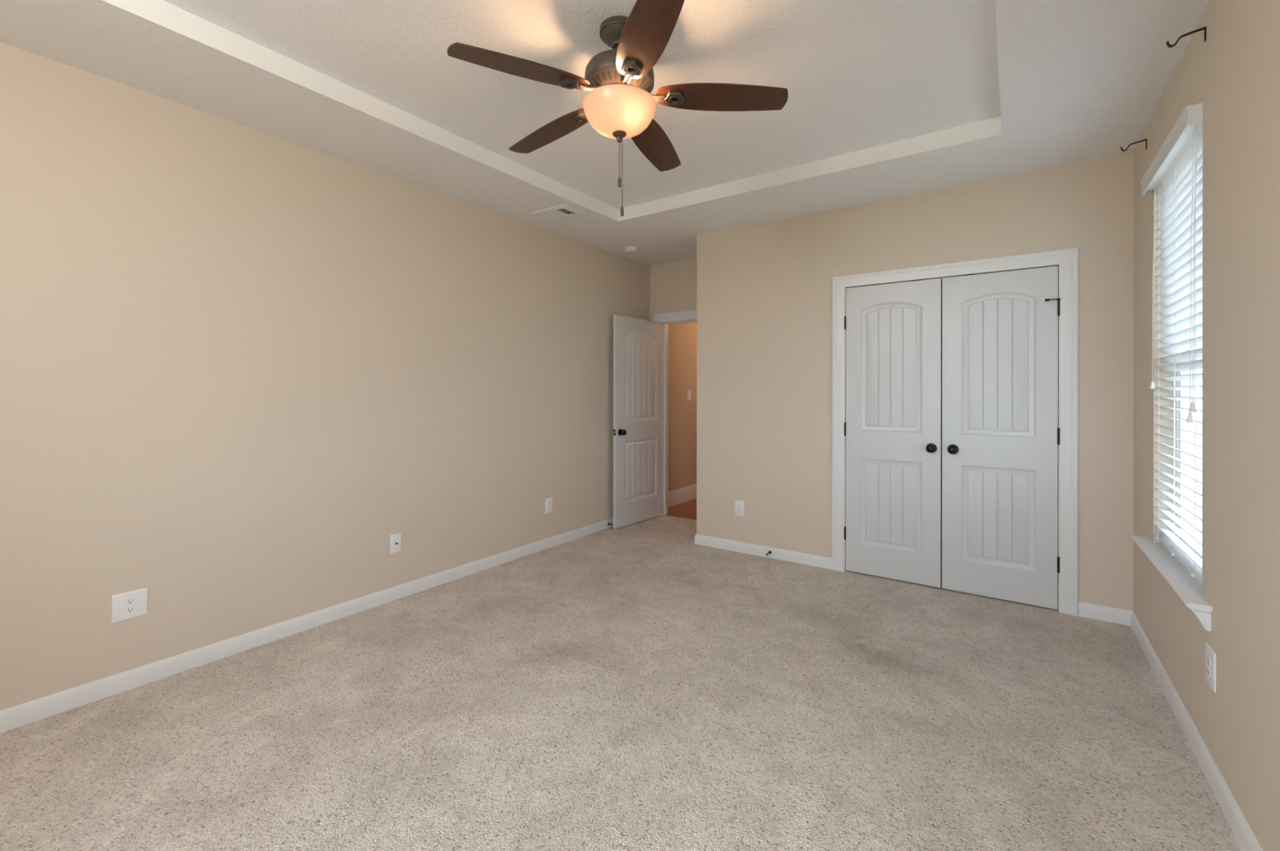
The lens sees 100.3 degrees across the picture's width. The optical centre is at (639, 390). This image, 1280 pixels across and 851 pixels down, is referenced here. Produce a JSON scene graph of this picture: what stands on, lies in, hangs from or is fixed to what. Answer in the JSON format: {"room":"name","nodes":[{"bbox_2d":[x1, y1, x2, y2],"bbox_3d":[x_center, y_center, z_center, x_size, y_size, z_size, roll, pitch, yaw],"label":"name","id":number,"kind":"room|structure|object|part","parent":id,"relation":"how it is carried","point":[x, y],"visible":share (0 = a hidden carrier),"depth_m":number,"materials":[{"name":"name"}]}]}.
{"room":"empty bedroom","nodes":[
{"label":"empty bedroom","id":0,"kind":"room"},
{"bbox_2d":[0,41,649,711],"bbox_3d":[-1.513,-0.013,3.600,0.115,2.700,5.705,0,0,35],"label":"wall","id":1,"kind":"structure","parent":0,"point":[238,362],"depth_m":2.75,"materials":[{"name":"beige paint"}]},
{"bbox_2d":[111,587,147,623],"bbox_3d":[-2.285,0.963,2.394,0.008,0.122,0.118,0,0,35],"label":"wall outlet","id":2,"kind":"object","parent":1,"relation":"attached to","point":[133,604],"visible":1,"depth_m":2.39,"materials":[{"name":"white plastic"}]},
{"bbox_2d":[124,606,135,613],"bbox_3d":[-2.284,0.982,2.393,0.004,0.028,0.034,0,0,35],"label":"receptacle","id":3,"kind":"object","parent":2,"relation":"attached to","point":[128,610],"depth_m":2.39,"materials":[{"name":"white plastic"}]},
{"bbox_2d":[124,597,135,604],"bbox_3d":[-2.283,0.943,2.393,0.004,0.028,0.034,0,0,35],"label":"receptacle","id":4,"kind":"object","parent":2,"relation":"attached to","point":[128,601],"depth_m":2.39,"materials":[{"name":"white plastic"}]},
{"bbox_2d":[0,517,613,733],"bbox_3d":[-1.462,1.295,3.564,0.013,0.083,5.478,0,0,35],"label":"baseboard","id":5,"kind":"structure","parent":1,"relation":"attached to","point":[30,712],"depth_m":2.74,"materials":[{"name":"white paint"}]},
{"bbox_2d":[390,533,401,554],"bbox_3d":[-1.559,0.980,3.421,0.017,0.118,0.072,0,0,35],"label":"cable plate","id":6,"kind":"object","parent":1,"relation":"attached to","point":[395,540],"visible":1,"depth_m":3.42,"materials":[{"name":"white plastic"}]},
{"bbox_2d":[545,497,552,513],"bbox_3d":[-0.773,0.977,4.550,0.008,0.126,0.082,0,0,35],"label":"wall outlet","id":7,"kind":"object","parent":1,"relation":"attached to","point":[548,502],"visible":1,"depth_m":4.54,"materials":[{"name":"white plastic"}]},
{"bbox_2d":[612,315,662,528],"bbox_3d":[-0.007,0.300,5.430,0.154,2.058,0.762,0,0,39],"label":"door","id":8,"kind":"structure","parent":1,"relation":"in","point":[637,432],"depth_m":5.39,"materials":[{"name":"white paint"}]},
{"bbox_3d":[-0.167,0.403,5.162,0.066,0.066,0.066,0,0,39],"label":"knob","id":9,"kind":"part","parent":8,"relation":"part of","materials":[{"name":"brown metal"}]},
{"bbox_2d":[0,0,1209,265],"bbox_3d":[0.102,-1.510,2.487,4.035,0.297,5.735,0,0,35],"label":"ceiling","id":10,"kind":"structure","parent":0,"point":[1082,81],"depth_m":2.45,"materials":[{"name":"white paint"}]},
{"bbox_2d":[101,0,1002,222],"bbox_3d":[-0.099,-1.410,2.178,2.562,0.097,3.388,0,0,35],"label":"trim","id":11,"kind":"structure","parent":10,"relation":"attached to","point":[162,13],"depth_m":2.94,"materials":[{"name":"white paint"}]},
{"bbox_2d":[532,204,583,221],"bbox_3d":[-0.628,-1.348,4.091,0.320,0.028,0.236,0,0,35],"label":"ceiling vent","id":12,"kind":"object","parent":10,"relation":"in","point":[561,211],"visible":1,"depth_m":4.07,"materials":[{"name":"white plastic"}]},
{"bbox_2d":[447,0,788,216],"bbox_3d":[-0.106,-1.081,2.186,1.251,0.756,1.275,0,0,35],"label":"ceiling fan","id":13,"kind":"object","parent":10,"relation":"hanging from","point":[619,104],"visible":1,"depth_m":2.06,"materials":[{"name":"brown wood"}]},
{"bbox_3d":[-0.425,-1.168,1.934,0.521,0.006,0.151,-4,12,-32],"label":"blade","id":14,"kind":"part","parent":13,"relation":"part of","materials":[{"name":"brown wood"}]},
{"bbox_3d":[-0.395,-1.168,2.411,0.522,0.006,0.151,-5,7,40],"label":"blade","id":15,"kind":"part","parent":13,"relation":"part of","materials":[{"name":"brown wood"}]},
{"bbox_3d":[-0.083,-0.930,2.152,0.004,0.147,0.003,0,0,35],"label":"pull chain","id":16,"kind":"part","parent":13,"relation":"part of","materials":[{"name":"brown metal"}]},
{"bbox_3d":[-0.083,-1.095,2.152,0.298,0.114,0.298,0,0,35],"label":"lamp shade","id":17,"kind":"part","parent":13,"relation":"part of","materials":[{"name":"white glass"}]},
{"bbox_3d":[-0.072,-0.887,2.152,0.004,0.299,0.003,0,0,35],"label":"pull chain","id":18,"kind":"part","parent":13,"relation":"part of","materials":[{"name":"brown metal"}]},
{"bbox_3d":[0.019,-1.167,1.759,0.151,0.006,0.521,10,1,-15],"label":"blade","id":19,"kind":"part","parent":13,"relation":"part of","materials":[{"name":"brown wood"}]},
{"bbox_3d":[0.067,-1.167,2.530,0.151,0.006,0.521,-11,-7,21],"label":"blade","id":20,"kind":"part","parent":13,"relation":"part of","materials":[{"name":"brown wood"}]},
{"bbox_3d":[0.323,-1.167,2.127,0.521,0.006,0.151,4,-10,4],"label":"blade","id":21,"kind":"part","parent":13,"relation":"part of","materials":[{"name":"brown wood"}]},
{"bbox_2d":[623,246,636,253],"bbox_3d":[-0.093,-1.341,5.100,0.124,0.041,0.124,0,0,35],"label":"smoke detector","id":22,"kind":"object","parent":10,"relation":"attached to","point":[630,250],"visible":1,"depth_m":5.06,"materials":[{"name":"white plastic"}]},
{"bbox_2d":[0,498,1241,850],"bbox_3d":[0.888,1.398,3.613,4.035,0.122,8.485,0,0,35],"label":"floor","id":23,"kind":"structure","parent":0,"point":[642,686],"depth_m":2.10,"materials":[{"name":"beige carpet"}]},
{"bbox_2d":[649,257,697,321],"bbox_3d":[0.585,-0.011,5.544,1.088,2.700,0.112,0,0,35],"label":"wall","id":24,"kind":"structure","parent":0,"point":[673,285],"depth_m":5.64,"materials":[{"name":"beige paint"}]},
{"bbox_2d":[653,310,697,515],"bbox_3d":[0.558,0.255,5.558,0.914,2.167,0.140,0,0,35],"label":"trim","id":25,"kind":"structure","parent":24,"relation":"attached to","point":[682,317],"depth_m":5.75,"materials":[{"name":"white paint"}]},
{"bbox_2d":[667,321,697,492],"bbox_3d":[1.524,-0.010,6.713,1.515,2.700,2.880,0,0,35],"label":"wall","id":26,"kind":"structure","parent":0,"point":[682,337],"depth_m":6.39,"materials":[{"name":"paint"}]},
{"bbox_2d":[667,484,696,507],"bbox_3d":[0.979,1.250,7.045,0.014,0.178,2.760,0,0,35],"label":"baseboard","id":27,"kind":"structure","parent":26,"relation":"attached to","point":[681,495],"depth_m":6.35,"materials":[{"name":"white paint"}]},
{"bbox_2d":[687,390,691,400],"bbox_3d":[0.607,0.056,6.516,0.009,0.130,0.085,0,0,35],"label":"light switch","id":28,"kind":"object","parent":26,"relation":"attached to","point":[689,392],"visible":1,"depth_m":6.50,"materials":[{"name":"white plastic"}]},
{"bbox_2d":[696,152,1133,611],"bbox_3d":[1.860,-0.010,4.149,2.832,2.700,0.708,0,0,35],"label":"wall","id":29,"kind":"structure","parent":0,"point":[764,290],"depth_m":3.96,"materials":[{"name":"beige paint"}]},
{"bbox_2d":[734,500,744,516],"bbox_3d":[0.825,0.977,4.437,0.082,0.126,0.008,0,0,35],"label":"wall outlet","id":30,"kind":"object","parent":29,"relation":"attached to","point":[739,505],"visible":1,"depth_m":4.43,"materials":[{"name":"white plastic"}]},
{"bbox_2d":[694,534,831,569],"bbox_3d":[1.164,1.298,4.628,1.170,0.083,0.721,0,0,35],"label":"baseboard","id":31,"kind":"structure","parent":29,"relation":"attached to","point":[820,562],"depth_m":4.30,"materials":[{"name":"white paint"}]},
{"bbox_2d":[844,278,941,587],"bbox_3d":[1.761,0.285,3.764,0.626,2.086,0.101,0,0,35],"label":"door","id":32,"kind":"structure","parent":29,"relation":"in","point":[892,425],"depth_m":3.77,"materials":[{"name":"white paint"}]},
{"bbox_3d":[1.961,0.391,3.602,0.066,0.066,0.066,0,0,35],"label":"knob","id":33,"kind":"part","parent":32,"relation":"part of","materials":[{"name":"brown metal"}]},
{"bbox_2d":[831,247,1078,616],"bbox_3d":[2.061,0.244,3.641,1.429,2.193,0.143,0,0,35],"label":"trim","id":34,"kind":"structure","parent":29,"relation":"attached to","point":[1066,260],"depth_m":3.25,"materials":[{"name":"white paint"}]},
{"bbox_2d":[942,266,1061,609],"bbox_3d":[2.279,0.286,3.397,0.629,2.086,0.107,0,0,35],"label":"door","id":35,"kind":"structure","parent":29,"relation":"in","point":[1001,431],"depth_m":3.41,"materials":[{"name":"white paint"}]},
{"bbox_3d":[2.065,0.391,3.529,0.066,0.066,0.066,0,0,35],"label":"knob","id":36,"kind":"part","parent":35,"relation":"part of","materials":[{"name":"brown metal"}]},
{"bbox_2d":[1133,0,1279,850],"bbox_3d":[1.711,-0.010,1.357,0.130,2.700,5.735,0,0,35],"label":"wall","id":37,"kind":"structure","parent":0,"point":[1234,74],"depth_m":1.67,"materials":[{"name":"beige paint"}]},
{"bbox_2d":[1120,138,1146,151],"bbox_3d":[2.565,-1.269,2.775,0.101,0.050,0.014,0,0,35],"label":"curtain bracket","id":38,"kind":"object","parent":37,"relation":"attached to","point":[1145,140],"visible":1,"depth_m":2.77,"materials":[{"name":"black metal"}]},
{"bbox_2d":[1078,601,1262,850],"bbox_3d":[1.346,1.298,1.164,0.244,0.083,4.770,0,0,35],"label":"baseboard","id":39,"kind":"structure","parent":37,"relation":"attached to","point":[1240,828],"depth_m":2.04,"materials":[{"name":"white paint"}]},
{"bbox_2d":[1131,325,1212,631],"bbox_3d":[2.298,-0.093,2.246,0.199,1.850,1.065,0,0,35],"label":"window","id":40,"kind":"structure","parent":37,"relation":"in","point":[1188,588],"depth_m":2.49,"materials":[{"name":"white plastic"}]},
{"bbox_2d":[1140,102,1202,584],"bbox_3d":[2.286,-0.168,2.281,0.099,1.749,0.862,0,0,35],"label":"window blind","id":41,"kind":"object","parent":40,"relation":"attached to","point":[1175,171],"visible":0.89,"depth_m":2.24,"materials":[{"name":"white plastic"}]},
{"bbox_3d":[2.475,-0.512,2.572,0.012,0.937,0.002,0,0,35],"label":"pull cord","id":42,"kind":"part","parent":41,"relation":"part of","materials":[{"name":"white plastic"}]},
{"bbox_3d":[2.473,-0.142,2.508,0.054,1.683,0.002,0,0,35],"label":"ladder cord","id":43,"kind":"part","parent":41,"relation":"part of","materials":[{"name":"white fabric"}]},
{"bbox_3d":[2.294,0.699,2.254,0.052,0.016,0.821,0,0,35],"label":"rail","id":44,"kind":"part","parent":41,"relation":"part of","materials":[{"name":"white plastic"}]},
{"bbox_3d":[2.295,-0.143,2.254,0.054,1.683,0.002,0,0,35],"label":"ladder cord","id":45,"kind":"part","parent":41,"relation":"part of","materials":[{"name":"white fabric"}]},
{"bbox_3d":[2.086,-0.449,2.017,0.012,1.065,0.002,0,0,35],"label":"pull cord","id":46,"kind":"part","parent":41,"relation":"part of","materials":[{"name":"white fabric"}]},
{"bbox_3d":[2.064,-0.469,1.986,0.012,1.025,0.002,0,0,35],"label":"pull cord","id":47,"kind":"part","parent":41,"relation":"part of","materials":[{"name":"white fabric"}]},
{"bbox_3d":[2.116,-0.143,2.000,0.054,1.683,0.002,0,0,35],"label":"ladder cord","id":48,"kind":"part","parent":41,"relation":"part of","materials":[{"name":"white fabric"}]},
{"bbox_3d":[2.274,0.751,2.263,0.142,0.020,1.065,0,0,35],"label":"sill","id":49,"kind":"part","parent":40,"relation":"part of","materials":[{"name":"white paint"}]},
{"bbox_3d":[2.347,0.273,2.217,0.025,0.845,0.755,0,0,35],"label":"sash","id":50,"kind":"part","parent":40,"relation":"part of","materials":[{"name":"white plastic"}]},
{"bbox_2d":[1166,26,1206,48],"bbox_3d":[1.972,-1.270,1.929,0.101,0.050,0.014,0,0,35],"label":"curtain bracket","id":51,"kind":"object","parent":37,"relation":"attached to","point":[1204,28],"visible":1,"depth_m":1.92,"materials":[{"name":"black metal"}]},
{"bbox_3d":[2.012,-1.270,1.902,0.004,0.050,0.014,0,0,35],"label":"mounting plate","id":52,"kind":"part","parent":51,"relation":"part of","materials":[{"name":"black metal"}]},
{"bbox_2d":[1204,643,1216,693],"bbox_3d":[1.965,0.953,1.841,0.008,0.130,0.100,0,0,35],"label":"wall outlet","id":53,"kind":"object","parent":37,"relation":"attached to","point":[1211,656],"visible":1,"depth_m":1.82,"materials":[{"name":"white plastic"}]},
{"bbox_2d":[1206,667,1210,677],"bbox_3d":[1.963,0.972,1.842,0.004,0.028,0.034,0,0,35],"label":"receptacle","id":54,"kind":"object","parent":53,"relation":"attached to","point":[1208,669],"depth_m":1.84,"materials":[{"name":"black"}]},
{"bbox_2d":[1206,656,1210,666],"bbox_3d":[1.963,0.933,1.842,0.004,0.028,0.034,0,0,35],"label":"receptacle","id":55,"kind":"object","parent":53,"relation":"attached to","point":[1208,658],"depth_m":1.84,"materials":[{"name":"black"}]}
]}

